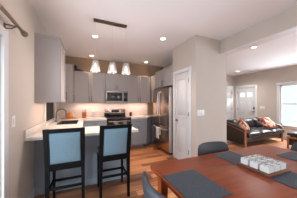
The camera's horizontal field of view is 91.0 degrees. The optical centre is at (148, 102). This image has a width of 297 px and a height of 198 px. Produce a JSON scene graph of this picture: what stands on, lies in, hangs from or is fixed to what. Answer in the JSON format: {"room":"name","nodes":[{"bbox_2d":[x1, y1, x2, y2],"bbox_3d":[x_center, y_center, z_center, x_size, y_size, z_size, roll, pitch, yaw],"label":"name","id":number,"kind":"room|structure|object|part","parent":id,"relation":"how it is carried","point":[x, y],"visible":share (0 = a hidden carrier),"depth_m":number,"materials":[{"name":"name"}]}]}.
{"room":"kitchen dining area","nodes":[
{"label":"kitchen dining area","id":0,"kind":"room"},
{"bbox_2d":[0,0,58,197],"bbox_3d":[-1.201,-0.005,0.900,0.120,2.690,7.800,0,0,-23],"label":"wall","id":1,"kind":"structure","parent":0,"point":[28,113],"depth_m":1.67,"materials":[{"name":"paint"}]},
{"bbox_2d":[0,24,8,197],"bbox_3d":[-0.942,0.332,0.358,0.110,2.014,2.170,0,0,-23],"label":"door","id":2,"kind":"structure","parent":1,"relation":"in","point":[4,34],"depth_m":1.30,"materials":[{"name":"white"}]},
{"bbox_2d":[11,116,14,127],"bbox_3d":[-1.387,0.190,1.500,0.010,0.116,0.080,0,0,-23],"label":"light switch","id":3,"kind":"object","parent":1,"relation":"attached to","point":[12,117],"visible":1,"depth_m":1.48,"materials":[{"name":"white plastic"}]},
{"bbox_2d":[0,3,27,36],"bbox_3d":[-0.834,-0.720,0.350,0.120,0.093,2.656,0,0,-23],"label":"curtain rod","id":4,"kind":"object","parent":1,"relation":"attached to","point":[24,33],"visible":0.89,"depth_m":1.34,"materials":[{"name":"brown metal"}]},
{"bbox_2d":[27,187,34,197],"bbox_3d":[-1.489,1.274,1.742,0.014,0.129,0.775,0,0,-23],"label":"baseboard","id":5,"kind":"structure","parent":1,"relation":"attached to","point":[32,194],"depth_m":2.01,"materials":[{"name":"white"}]},
{"bbox_2d":[44,102,55,125],"bbox_3d":[-2.095,-0.136,3.084,0.105,1.108,1.030,0,0,-23],"label":"window","id":6,"kind":"structure","parent":1,"relation":"in","point":[48,106],"depth_m":3.04,"materials":[{"name":"white"}]},
{"bbox_2d":[46,102,53,120],"bbox_3d":[-2.099,-0.132,3.083,0.036,0.972,0.876,0,0,-23],"label":"blind","id":7,"kind":"object","parent":6,"relation":"attached to","point":[49,105],"depth_m":3.10,"materials":[{"name":"black fabric"}]},
{"bbox_2d":[34,33,66,101],"bbox_3d":[-1.586,-0.511,2.426,0.369,1.002,0.540,0,0,-23],"label":"upper cabinet","id":8,"kind":"object","parent":1,"relation":"attached to","point":[49,54],"visible":1,"depth_m":2.19,"materials":[{"name":"grey paint"}]},
{"bbox_3d":[-1.601,-0.997,2.420,0.338,0.031,0.540,0,0,-23],"label":"crown","id":9,"kind":"part","parent":8,"relation":"part of","materials":[{"name":"grey paint"}]},
{"bbox_3d":[-1.461,-0.466,2.486,0.019,0.904,0.516,0,0,-23],"label":"door","id":10,"kind":"part","parent":8,"relation":"part of","materials":[{"name":"grey paint"}]},
{"bbox_2d":[56,64,73,102],"bbox_3d":[-2.144,-0.500,3.785,0.414,0.980,0.287,0,0,-23],"label":"upper cabinet","id":11,"kind":"object","parent":1,"relation":"attached to","point":[69,68],"visible":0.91,"depth_m":3.70,"materials":[{"name":"grey paint"}]},
{"bbox_3d":[-1.994,-0.475,3.847,0.019,0.926,0.254,0,0,-23],"label":"door","id":12,"kind":"part","parent":11,"relation":"part of","materials":[{"name":"grey paint"}]},
{"bbox_2d":[65,56,163,115],"bbox_3d":[-0.995,-0.005,4.839,3.360,2.690,0.120,0,0,-23],"label":"wall","id":13,"kind":"structure","parent":0,"point":[85,64],"depth_m":4.75,"materials":[{"name":"brown paint"}]},
{"bbox_2d":[74,71,104,102],"bbox_3d":[-1.886,-0.445,4.186,1.203,0.870,0.352,0,0,-23],"label":"upper cabinet","id":14,"kind":"object","parent":13,"relation":"attached to","point":[89,87],"visible":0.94,"depth_m":4.12,"materials":[{"name":"grey paint"}]},
{"bbox_3d":[-1.840,-0.445,4.063,0.411,0.866,0.019,0,0,-23],"label":"door","id":15,"kind":"part","parent":14,"relation":"part of","materials":[{"name":"grey paint"}]},
{"bbox_3d":[-1.465,-0.445,4.224,0.396,0.866,0.019,0,0,-23],"label":"door","id":16,"kind":"part","parent":14,"relation":"part of","materials":[{"name":"grey paint"}]},
{"bbox_2d":[59,103,146,117],"bbox_3d":[-1.276,0.207,4.646,2.689,0.434,0.012,0,0,-23],"label":"backsplash","id":17,"kind":"structure","parent":13,"relation":"attached to","point":[76,109],"depth_m":4.52,"materials":[{"name":"tile"}]},
{"bbox_2d":[105,73,127,90],"bbox_3d":[-1.018,-0.623,4.557,0.675,0.515,0.352,0,0,-23],"label":"upper cabinet","id":18,"kind":"object","parent":13,"relation":"attached to","point":[113,82],"visible":0.91,"depth_m":4.42,"materials":[{"name":"grey paint"}]},
{"bbox_3d":[-1.122,-0.624,4.371,0.334,0.509,0.019,0,0,-23],"label":"door","id":19,"kind":"part","parent":18,"relation":"part of","materials":[{"name":"grey paint"}]},
{"bbox_2d":[105,91,127,102],"bbox_3d":[-1.005,-0.182,4.524,0.667,0.355,0.423,0,0,-23],"label":"microwave","id":20,"kind":"object","parent":18,"relation":"attached to","point":[110,96],"visible":0.96,"depth_m":4.37,"materials":[{"name":"silver metal"}]},
{"bbox_3d":[-1.013,-0.188,4.365,0.527,0.263,0.026,0,0,-23],"label":"door","id":21,"kind":"part","parent":20,"relation":"part of","materials":[{"name":"silver metal"}]},
{"bbox_3d":[-0.710,-0.188,4.495,0.123,0.255,0.024,0,0,-23],"label":"control panel","id":22,"kind":"part","parent":20,"relation":"part of","materials":[{"name":"black glass"}]},
{"bbox_3d":[-0.811,-0.624,4.504,0.333,0.509,0.019,0,0,-23],"label":"door","id":23,"kind":"part","parent":18,"relation":"part of","materials":[{"name":"grey paint"}]},
{"bbox_2d":[128,75,150,102],"bbox_3d":[-0.340,-0.445,4.847,0.790,0.870,0.352,0,0,-23],"label":"upper cabinet","id":24,"kind":"object","parent":13,"relation":"attached to","point":[139,87],"visible":0.94,"depth_m":4.72,"materials":[{"name":"grey paint"}]},
{"bbox_3d":[-0.475,-0.445,4.648,0.381,0.866,0.019,0,0,-23],"label":"door","id":25,"kind":"part","parent":24,"relation":"part of","materials":[{"name":"grey paint"}]},
{"bbox_3d":[-0.121,-0.445,4.799,0.381,0.866,0.019,0,0,-23],"label":"door","id":26,"kind":"part","parent":24,"relation":"part of","materials":[{"name":"grey paint"}]},
{"bbox_2d":[29,0,296,75],"bbox_3d":[2.325,-1.390,2.409,7.750,0.080,7.800,0,0,-23],"label":"ceiling","id":27,"kind":"structure","parent":0,"point":[146,21],"depth_m":2.58,"materials":[{"name":"white paint"}]},
{"bbox_2d":[94,18,126,70],"bbox_3d":[-0.625,-0.929,2.457,0.665,0.842,0.160,0,0,-23],"label":"pendant light","id":28,"kind":"object","parent":27,"relation":"hanging from","point":[95,19],"visible":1,"depth_m":2.44,"materials":[{"name":"brown metal"}]},
{"bbox_3d":[-0.857,-1.020,2.358,0.003,0.601,0.003,0,0,-1],"label":"cord","id":29,"kind":"part","parent":28,"relation":"part of","materials":[{"name":"grey plastic"}]},
{"bbox_3d":[-0.609,-1.020,2.464,0.003,0.601,0.003,0,0,44],"label":"cord","id":30,"kind":"part","parent":28,"relation":"part of","materials":[{"name":"grey plastic"}]},
{"bbox_2d":[34,138,291,197],"bbox_3d":[2.325,1.370,2.409,7.750,0.060,7.800,0,0,-23],"label":"floor","id":31,"kind":"structure","parent":0,"point":[141,158],"depth_m":2.66,"materials":[{"name":"brown wood"}]},
{"bbox_2d":[42,127,84,197],"bbox_3d":[-1.058,0.815,1.907,0.422,1.048,0.550,0,0,-23],"label":"bar stool","id":32,"kind":"object","parent":31,"relation":"on","point":[64,148],"visible":1,"depth_m":1.71,"materials":[{"name":"black wood"}]},
{"bbox_3d":[-1.147,0.815,1.644,0.052,1.048,0.135,0,0,-23],"label":"leg","id":33,"kind":"part","parent":32,"relation":"part of","materials":[{"name":"black wood"}]},
{"bbox_3d":[-1.329,1.064,2.058,0.038,0.550,0.038,0,0,-23],"label":"leg","id":34,"kind":"part","parent":32,"relation":"part of","materials":[{"name":"black wood"}]},
{"bbox_3d":[-0.960,0.317,1.679,0.350,0.048,0.044,0,0,-23],"label":"rail","id":35,"kind":"part","parent":32,"relation":"part of","materials":[{"name":"black wood"}]},
{"bbox_3d":[-0.994,0.747,1.759,0.350,0.065,0.042,0,0,-23],"label":"rail","id":36,"kind":"part","parent":32,"relation":"part of","materials":[{"name":"black wood"}]},
{"bbox_3d":[-0.978,0.527,1.721,0.318,0.371,0.110,0,0,-23],"label":"backrest","id":37,"kind":"part","parent":32,"relation":"part of","materials":[{"name":"blue fabric"}]},
{"bbox_3d":[-1.078,0.785,1.954,0.356,0.048,0.380,0,0,-23],"label":"seat frame","id":38,"kind":"part","parent":32,"relation":"part of","materials":[{"name":"black wood"}]},
{"bbox_3d":[-0.806,0.815,1.790,0.052,1.048,0.135,0,0,-23],"label":"leg","id":39,"kind":"part","parent":32,"relation":"part of","materials":[{"name":"black wood"}]},
{"bbox_2d":[34,135,126,195],"bbox_3d":[-1.046,0.902,2.484,1.408,0.874,0.259,0,0,-23],"label":"base cabinet","id":40,"kind":"object","parent":31,"relation":"on","point":[91,142],"visible":0.23,"depth_m":2.33,"materials":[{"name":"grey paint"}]},
{"bbox_3d":[-1.000,1.289,2.370,1.374,0.098,0.013,0,0,-23],"label":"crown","id":41,"kind":"part","parent":40,"relation":"part of","materials":[{"name":"blue paint"}]},
{"bbox_2d":[83,120,106,126],"bbox_3d":[-1.810,0.902,4.009,1.203,0.874,0.737,0,0,-23],"label":"base cabinet","id":42,"kind":"object","parent":31,"relation":"on","point":[102,122],"visible":0.2,"depth_m":3.83,"materials":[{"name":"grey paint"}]},
{"bbox_2d":[24,115,137,140],"bbox_3d":[-1.335,0.396,3.223,1.459,0.136,2.556,0,0,-23],"label":"countertop","id":43,"kind":"structure","parent":42,"relation":"on","point":[33,133],"depth_m":2.43,"materials":[{"name":"stone"}]},
{"bbox_2d":[55,108,66,121],"bbox_3d":[-1.958,0.272,3.263,0.239,0.304,0.120,0,0,-23],"label":"faucet","id":44,"kind":"object","parent":43,"relation":"on","point":[56,120],"visible":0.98,"depth_m":3.28,"materials":[{"name":"silver metal"}]},
{"bbox_3d":[-1.962,0.214,3.294,0.223,0.189,0.034,0,0,-23],"label":"spout","id":45,"kind":"part","parent":44,"relation":"part of","materials":[{"name":"silver metal"}]},
{"bbox_2d":[56,120,78,124],"bbox_3d":[-1.777,0.534,3.248,0.376,0.211,0.726,0,0,-23],"label":"sink","id":46,"kind":"object","parent":43,"relation":"in","point":[70,121],"visible":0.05,"depth_m":3.56,"materials":[{"name":"grey metal"}]},
{"bbox_3d":[-2.148,0.414,3.997,0.376,0.020,0.220,0,0,-23],"label":"cutting board","id":47,"kind":"object","parent":43,"relation":"on","visible":0},
{"bbox_2d":[66,112,72,117],"bbox_3d":[-2.165,0.325,3.990,0.196,0.155,0.196,0,0,-23],"label":"cookie jar","id":48,"kind":"object","parent":47,"relation":"on","point":[69,115],"visible":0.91,"depth_m":3.93,"materials":[{"name":"orange ceramic"}]},
{"bbox_2d":[97,124,131,197],"bbox_3d":[-0.530,0.815,2.183,0.422,1.048,0.550,0,0,-23],"label":"bar stool","id":49,"kind":"object","parent":31,"relation":"on","point":[114,140],"visible":1,"depth_m":1.99,"materials":[{"name":"black wood"}]},
{"bbox_3d":[-0.801,1.064,2.333,0.038,0.550,0.038,0,0,-23],"label":"leg","id":50,"kind":"part","parent":49,"relation":"part of","materials":[{"name":"black wood"}]},
{"bbox_3d":[-0.618,0.815,1.919,0.052,1.048,0.135,0,0,-23],"label":"leg","id":51,"kind":"part","parent":49,"relation":"part of","materials":[{"name":"black wood"}]},
{"bbox_3d":[-0.466,0.747,2.034,0.350,0.065,0.042,0,0,-23],"label":"rail","id":52,"kind":"part","parent":49,"relation":"part of","materials":[{"name":"black wood"}]},
{"bbox_3d":[-0.450,0.527,1.996,0.318,0.371,0.110,0,0,-23],"label":"backrest","id":53,"kind":"part","parent":49,"relation":"part of","materials":[{"name":"blue fabric"}]},
{"bbox_3d":[-0.432,0.317,1.954,0.350,0.048,0.044,0,0,-23],"label":"rail","id":54,"kind":"part","parent":49,"relation":"part of","materials":[{"name":"black wood"}]},
{"bbox_3d":[-0.452,1.064,2.483,0.038,0.550,0.038,0,0,-23],"label":"leg","id":55,"kind":"part","parent":49,"relation":"part of","materials":[{"name":"black wood"}]},
{"bbox_3d":[-0.278,0.815,2.065,0.052,1.048,0.135,0,0,-23],"label":"leg","id":56,"kind":"part","parent":49,"relation":"part of","materials":[{"name":"black wood"}]},
{"bbox_2d":[104,109,130,124],"bbox_3d":[-0.934,0.764,4.355,0.672,1.149,0.785,0,0,-23],"label":"range","id":57,"kind":"object","parent":31,"relation":"on","point":[113,116],"visible":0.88,"depth_m":4.21,"materials":[{"name":"black"}]},
{"bbox_3d":[-1.062,0.368,4.653,0.670,0.096,0.012,0,0,-23],"label":"trim","id":58,"kind":"part","parent":57,"relation":"part of","materials":[{"name":"black"}]},
{"bbox_2d":[104,116,130,118],"bbox_3d":[-0.937,0.426,4.361,0.672,0.016,0.645,0,0,-23],"label":"cooktop","id":59,"kind":"object","parent":57,"relation":"in","point":[107,117],"depth_m":4.21,"materials":[{"name":"black glass"}]},
{"bbox_3d":[-0.812,0.775,4.070,0.670,0.590,0.033,0,0,-23],"label":"oven door","id":60,"kind":"part","parent":57,"relation":"part of","materials":[{"name":"black"}]},
{"bbox_3d":[-0.812,0.459,4.069,0.670,0.037,0.036,0,0,-23],"label":"door trim","id":61,"kind":"part","parent":57,"relation":"part of","materials":[{"name":"black"}]},
{"bbox_2d":[130,119,144,147],"bbox_3d":[-0.437,0.902,4.597,0.425,0.874,0.737,0,0,-23],"label":"base cabinet","id":62,"kind":"object","parent":31,"relation":"on","point":[137,138],"visible":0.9,"depth_m":4.31,"materials":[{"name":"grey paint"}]},
{"bbox_3d":[-0.307,0.557,4.301,0.416,0.161,0.019,0,0,-23],"label":"drawer","id":63,"kind":"part","parent":62,"relation":"part of","materials":[{"name":"blue paint"}]},
{"bbox_3d":[-0.307,0.938,4.301,0.416,0.581,0.019,0,0,-23],"label":"door","id":64,"kind":"part","parent":62,"relation":"part of","materials":[{"name":"blue paint"}]},
{"bbox_2d":[144,117,153,145],"bbox_3d":[0.220,0.902,4.904,1.016,0.874,0.688,0,0,-23],"label":"base cabinet","id":65,"kind":"object","parent":31,"relation":"on","point":[149,122],"visible":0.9,"depth_m":4.63,"materials":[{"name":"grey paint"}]},
{"bbox_2d":[128,115,152,118],"bbox_3d":[0.028,0.445,4.807,1.445,0.039,0.716,0,0,-23],"label":"countertop","id":66,"kind":"structure","parent":65,"relation":"on","point":[133,116],"depth_m":4.60,"materials":[{"name":"stone"}]},
{"bbox_3d":[0.005,0.854,4.593,0.019,0.748,0.387,0,0,22],"label":"door","id":67,"kind":"part","parent":65,"relation":"part of","materials":[{"name":"blue paint"}]},
{"bbox_2d":[142,171,165,197],"bbox_3d":[0.234,0.924,1.008,0.527,0.830,0.476,0,0,-23],"label":"dining chair","id":68,"kind":"object","parent":31,"relation":"on","point":[149,191],"visible":1,"depth_m":0.90,"materials":[{"name":"grey fabric"}]},
{"bbox_2d":[153,86,172,154],"bbox_3d":[0.627,0.457,4.231,0.797,1.764,0.944,0,0,-23],"label":"refrigerator","id":69,"kind":"object","parent":31,"relation":"on","point":[162,98],"visible":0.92,"depth_m":3.88,"materials":[{"name":"silver metal"}]},
{"bbox_2d":[153,126,156,139],"bbox_3d":[0.185,0.872,4.289,0.054,0.396,0.160,0,0,-23],"label":"dish towel","id":70,"kind":"object","parent":69,"relation":"hanging from","point":[154,127],"visible":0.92,"depth_m":4.29,"materials":[{"name":"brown fabric"}]},
{"bbox_3d":[0.274,0.102,4.340,0.080,1.005,0.466,0,0,-23],"label":"door","id":71,"kind":"part","parent":69,"relation":"part of","materials":[{"name":"silver metal"}]},
{"bbox_2d":[156,127,160,138],"bbox_3d":[0.270,0.827,4.091,0.054,0.306,0.190,0,0,-23],"label":"dish towel","id":72,"kind":"object","parent":69,"relation":"hanging from","point":[158,131],"visible":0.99,"depth_m":4.06,"materials":[{"name":"white fabric"}]},
{"bbox_3d":[0.367,0.942,4.122,0.080,0.657,0.940,0,0,-23],"label":"drawer","id":73,"kind":"part","parent":69,"relation":"part of","materials":[{"name":"silver metal"}]},
{"bbox_3d":[0.461,0.102,3.904,0.080,1.005,0.466,0,0,-23],"label":"door","id":74,"kind":"part","parent":69,"relation":"part of","materials":[{"name":"silver metal"}]},
{"bbox_3d":[0.561,0.432,3.691,0.072,1.655,0.004,0,0,-23],"label":"edge trim","id":75,"kind":"part","parent":69,"relation":"part of","materials":[{"name":"grey plastic"}]},
{"bbox_2d":[198,141,228,155],"bbox_3d":[0.888,0.924,1.678,0.476,0.830,0.527,0,0,-20],"label":"dining chair","id":76,"kind":"object","parent":31,"relation":"on","point":[205,148],"visible":0.13,"depth_m":1.88,"materials":[{"name":"grey fabric"}]},
{"bbox_2d":[150,144,296,197],"bbox_3d":[1.034,0.965,1.294,1.820,0.749,1.005,0,0,-23],"label":"dining table","id":77,"kind":"object","parent":31,"relation":"on","point":[242,182],"visible":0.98,"depth_m":1.26,"materials":[{"name":"brown wood"}]},
{"bbox_3d":[0.131,0.983,1.345,0.072,0.712,0.072,0,0,-23],"label":"leg","id":78,"kind":"part","parent":77,"relation":"part of","materials":[{"name":"brown wood"}]},
{"bbox_2d":[163,169,232,197],"bbox_3d":[0.331,0.587,1.061,0.307,0.003,0.380,0,0,-23],"label":"placemat","id":79,"kind":"object","parent":77,"relation":"on","point":[190,183],"visible":1,"depth_m":1.04,"materials":[{"name":"fabric"}]},
{"bbox_2d":[212,151,296,188],"bbox_3d":[1.041,0.587,1.290,0.294,0.003,0.932,0,0,-23],"label":"table runner","id":80,"kind":"object","parent":77,"relation":"on","point":[289,178],"visible":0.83,"depth_m":1.21,"materials":[{"name":"fabric"}]},
{"bbox_2d":[238,162,289,177],"bbox_3d":[1.025,0.574,1.315,0.278,0.020,0.272,0,0,-22],"label":"serving tray","id":81,"kind":"object","parent":80,"relation":"on","point":[286,170],"visible":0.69,"depth_m":1.21,"materials":[{"name":"brown wood"}]},
{"bbox_2d":[241,156,252,164],"bbox_3d":[0.917,0.538,1.359,0.073,0.050,0.068,0,0,-21],"label":"candle holder","id":82,"kind":"object","parent":81,"relation":"on","point":[245,160],"visible":0.85,"depth_m":1.34,"materials":[{"name":"white glass"}]},
{"bbox_2d":[250,159,262,168],"bbox_3d":[0.948,0.538,1.283,0.073,0.050,0.068,0,0,-21],"label":"candle holder","id":83,"kind":"object","parent":81,"relation":"on","point":[254,163],"visible":0.84,"depth_m":1.26,"materials":[{"name":"white"}]},
{"bbox_2d":[256,158,268,162],"bbox_3d":[1.025,0.538,1.315,0.073,0.050,0.068,0,0,-22],"label":"candle holder","id":84,"kind":"object","parent":81,"relation":"on","point":[259,159],"visible":0.33,"depth_m":1.30,"materials":[{"name":"white glass"}]},
{"bbox_2d":[260,163,273,173],"bbox_3d":[0.979,0.538,1.207,0.073,0.050,0.068,0,0,-22],"label":"candle holder","id":85,"kind":"object","parent":81,"relation":"on","point":[264,167],"visible":1,"depth_m":1.19,"materials":[{"name":"white"}]},
{"bbox_2d":[262,157,274,161],"bbox_3d":[1.103,0.538,1.346,0.073,0.050,0.068,0,0,-22],"label":"candle holder","id":86,"kind":"object","parent":81,"relation":"on","point":[265,158],"visible":0.34,"depth_m":1.34,"materials":[{"name":"white glass"}]},
{"bbox_2d":[266,161,279,171],"bbox_3d":[1.056,0.538,1.239,0.073,0.050,0.068,0,0,-21],"label":"candle holder","id":87,"kind":"object","parent":81,"relation":"on","point":[276,165],"visible":0.65,"depth_m":1.22,"materials":[{"name":"white ceramic"}]},
{"bbox_2d":[272,160,285,169],"bbox_3d":[1.134,0.538,1.270,0.073,0.050,0.068,0,0,-23],"label":"candle holder","id":88,"kind":"object","parent":81,"relation":"on","point":[282,164],"visible":0.66,"depth_m":1.24,"materials":[{"name":"white"}]},
{"bbox_2d":[277,151,296,160],"bbox_3d":[1.672,0.587,1.494,0.320,0.003,0.470,0,0,-23],"label":"placemat","id":89,"kind":"object","parent":77,"relation":"on","point":[291,155],"visible":1,"depth_m":1.63,"materials":[{"name":"fabric"}]},
{"bbox_2d":[227,117,284,147],"bbox_3d":[3.622,0.950,5.083,2.068,0.778,0.954,0,0,-23],"label":"sofa","id":90,"kind":"object","parent":31,"relation":"on","point":[235,133],"visible":0.74,"depth_m":4.72,"materials":[{"name":"black leather"}]},
{"bbox_2d":[227,119,239,126],"bbox_3d":[2.956,0.736,5.045,0.619,0.350,0.261,0,0,-23],"label":"cushion","id":91,"kind":"object","parent":90,"relation":"on","point":[233,121],"depth_m":4.91,"materials":[{"name":"black leather"}]},
{"bbox_3d":[2.695,0.949,4.738,0.061,0.583,0.810,0,0,-23],"label":"panel","id":92,"kind":"part","parent":90,"relation":"part of","materials":[{"name":"black leather"}]},
{"bbox_2d":[236,118,249,131],"bbox_3d":[2.948,0.685,4.547,0.331,0.372,0.440,0,0,39],"label":"throw pillow","id":93,"kind":"object","parent":90,"relation":"on","point":[240,122],"visible":0.97,"depth_m":4.40,"materials":[{"name":"fabric"}]},
{"bbox_3d":[2.869,1.113,4.332,0.069,0.451,0.043,0,0,-23],"label":"leg","id":94,"kind":"part","parent":90,"relation":"part of","materials":[{"name":"brown wood"}]},
{"bbox_2d":[242,118,253,127],"bbox_3d":[3.532,0.736,5.292,0.619,0.350,0.261,0,0,-23],"label":"cushion","id":95,"kind":"object","parent":90,"relation":"on","point":[250,121],"depth_m":5.22,"materials":[{"name":"black leather"}]},
{"bbox_2d":[247,130,261,137],"bbox_3d":[3.114,0.970,4.678,0.619,0.214,0.610,0,0,-23],"label":"seat cushion","id":96,"kind":"object","parent":90,"relation":"on","point":[252,133],"depth_m":4.41,"materials":[{"name":"black leather"}]},
{"bbox_2d":[252,118,261,126],"bbox_3d":[4.109,0.736,5.539,0.619,0.350,0.261,0,0,-23],"label":"cushion","id":97,"kind":"object","parent":90,"relation":"on","point":[256,123],"depth_m":5.38,"materials":[{"name":"black leather"}]},
{"bbox_2d":[250,128,273,135],"bbox_3d":[3.690,0.970,4.924,0.619,0.214,0.610,0,0,-23],"label":"seat cushion","id":98,"kind":"object","parent":90,"relation":"on","point":[264,132],"depth_m":4.71,"materials":[{"name":"black leather"}]},
{"bbox_2d":[256,117,277,128],"bbox_3d":[4.146,0.695,5.104,0.470,0.355,0.386,0,0,-9],"label":"throw pillow","id":99,"kind":"object","parent":90,"relation":"on","point":[266,122],"visible":1,"depth_m":5.00,"materials":[{"name":"fabric"}]},
{"bbox_2d":[258,127,284,134],"bbox_3d":[4.266,0.970,5.171,0.619,0.214,0.610,0,0,-23],"label":"seat cushion","id":100,"kind":"object","parent":90,"relation":"on","point":[279,131],"depth_m":4.94,"materials":[{"name":"black leather"}]},
{"bbox_2d":[287,131,296,148],"bbox_3d":[4.503,1.087,4.168,0.620,0.505,0.620,0,0,-23],"label":"ottoman","id":101,"kind":"object","parent":31,"relation":"on","point":[292,138],"visible":0.98,"depth_m":4.25,"materials":[{"name":"brown wood"}]},
{"bbox_2d":[287,131,296,136],"bbox_3d":[4.503,0.914,4.168,0.600,0.160,0.600,0,0,-23],"label":"cushion","id":102,"kind":"object","parent":101,"relation":"on","point":[291,134],"depth_m":4.24,"materials":[{"name":"black leather"}]},
{"bbox_2d":[290,143,296,150],"bbox_3d":[1.821,0.924,1.650,0.527,0.830,0.476,0,0,-23],"label":"dining chair","id":103,"kind":"object","parent":31,"relation":"on","point":[294,146],"visible":0.03,"depth_m":1.91,"materials":[{"name":"grey fabric"}]},
{"bbox_2d":[173,35,198,156],"bbox_3d":[0.814,-0.005,3.296,0.090,2.690,0.840,0,0,-23],"label":"wall","id":104,"kind":"structure","parent":0,"point":[185,55],"depth_m":2.98,"materials":[{"name":"paint"}]},
{"bbox_2d":[173,66,190,158],"bbox_3d":[0.750,0.289,3.318,0.096,2.099,0.670,0,0,-23],"label":"door","id":105,"kind":"structure","parent":104,"relation":"in","point":[182,81],"depth_m":3.30,"materials":[{"name":"grey wood"}]},
{"bbox_2d":[199,36,219,144],"bbox_3d":[1.267,-0.005,3.088,0.580,2.690,0.100,0,0,-23],"label":"wall","id":106,"kind":"structure","parent":0,"point":[209,48],"depth_m":3.03,"materials":[{"name":"paint"}]},
{"bbox_2d":[197,110,203,115],"bbox_3d":[1.054,0.197,2.937,0.180,0.116,0.010,0,0,-23],"label":"light switch","id":107,"kind":"object","parent":106,"relation":"attached to","point":[199,112],"visible":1,"depth_m":2.93,"materials":[{"name":"white plastic"}]},
{"bbox_2d":[164,5,296,143],"bbox_3d":[2.011,-0.005,2.329,0.190,2.690,7.700,0,0,-23],"label":"wall","id":108,"kind":"structure","parent":0,"point":[287,19],"depth_m":2.69,"materials":[{"name":"paint"}]},
{"bbox_2d":[151,75,158,102],"bbox_3d":[0.436,-0.445,4.865,0.704,0.870,0.332,0,0,-23],"label":"upper cabinet","id":109,"kind":"object","parent":108,"relation":"attached to","point":[152,77],"visible":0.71,"depth_m":4.79,"materials":[{"name":"grey paint"}]},
{"bbox_3d":[0.160,-0.445,4.733,0.019,0.866,0.299,0,0,-23],"label":"door","id":110,"kind":"part","parent":109,"relation":"part of","materials":[{"name":"grey paint"}]},
{"bbox_2d":[155,65,172,88],"bbox_3d":[0.700,-0.710,4.251,0.704,0.500,0.995,0,0,-23],"label":"upper cabinet","id":111,"kind":"object","parent":108,"relation":"attached to","point":[164,77],"visible":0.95,"depth_m":4.06,"materials":[{"name":"grey paint"}]},
{"bbox_3d":[0.320,-0.710,4.358,0.019,0.496,0.496,0,0,-23],"label":"door","id":112,"kind":"part","parent":111,"relation":"part of","materials":[{"name":"grey paint"}]},
{"bbox_3d":[0.516,-0.710,3.900,0.019,0.496,0.491,0,0,-23],"label":"door","id":113,"kind":"part","parent":111,"relation":"part of","materials":[{"name":"grey paint"}]},
{"bbox_2d":[220,26,296,55],"bbox_3d":[2.583,-1.054,0.992,0.198,0.012,4.790,0,0,-23],"label":"beam","id":114,"kind":"structure","parent":108,"relation":"attached to","point":[294,29],"depth_m":2.45,"materials":[{"name":"white paint"}]},
{"bbox_2d":[227,75,233,118],"bbox_3d":[2.457,-0.005,6.610,4.000,2.690,0.120,0,0,-23],"label":"wall","id":115,"kind":"structure","parent":0,"point":[230,79],"depth_m":7.27,"materials":[{"name":"paint"}]},
{"bbox_2d":[227,86,233,119],"bbox_3d":[3.769,0.255,7.114,1.030,2.169,0.073,0,0,-23],"label":"door","id":116,"kind":"structure","parent":115,"relation":"in","point":[230,88],"depth_m":7.22,"materials":[{"name":"grey"}]},
{"bbox_2d":[234,65,296,135],"bbox_3d":[5.850,-0.005,3.918,0.120,2.690,7.800,0,0,-23],"label":"wall","id":117,"kind":"structure","parent":0,"point":[266,80],"depth_m":5.97,"materials":[{"name":"paint"}]},
{"bbox_2d":[236,84,257,127],"bbox_3d":[4.556,0.255,6.807,0.096,2.169,1.010,0,0,-23],"label":"door","id":118,"kind":"structure","parent":117,"relation":"in","point":[246,107],"depth_m":6.81,"materials":[{"name":"grey wood"}]},
{"bbox_2d":[276,81,296,129],"bbox_3d":[5.402,0.080,4.825,0.110,1.720,1.960,0,0,-23],"label":"window","id":119,"kind":"structure","parent":117,"relation":"in","point":[280,103],"depth_m":5.59,"materials":[{"name":"white"}]},
{"bbox_3d":[5.432,0.070,4.838,0.045,1.500,1.720,0,0,-23],"label":"sash","id":120,"kind":"part","parent":119,"relation":"part of","materials":[{"name":"white"}]}
]}

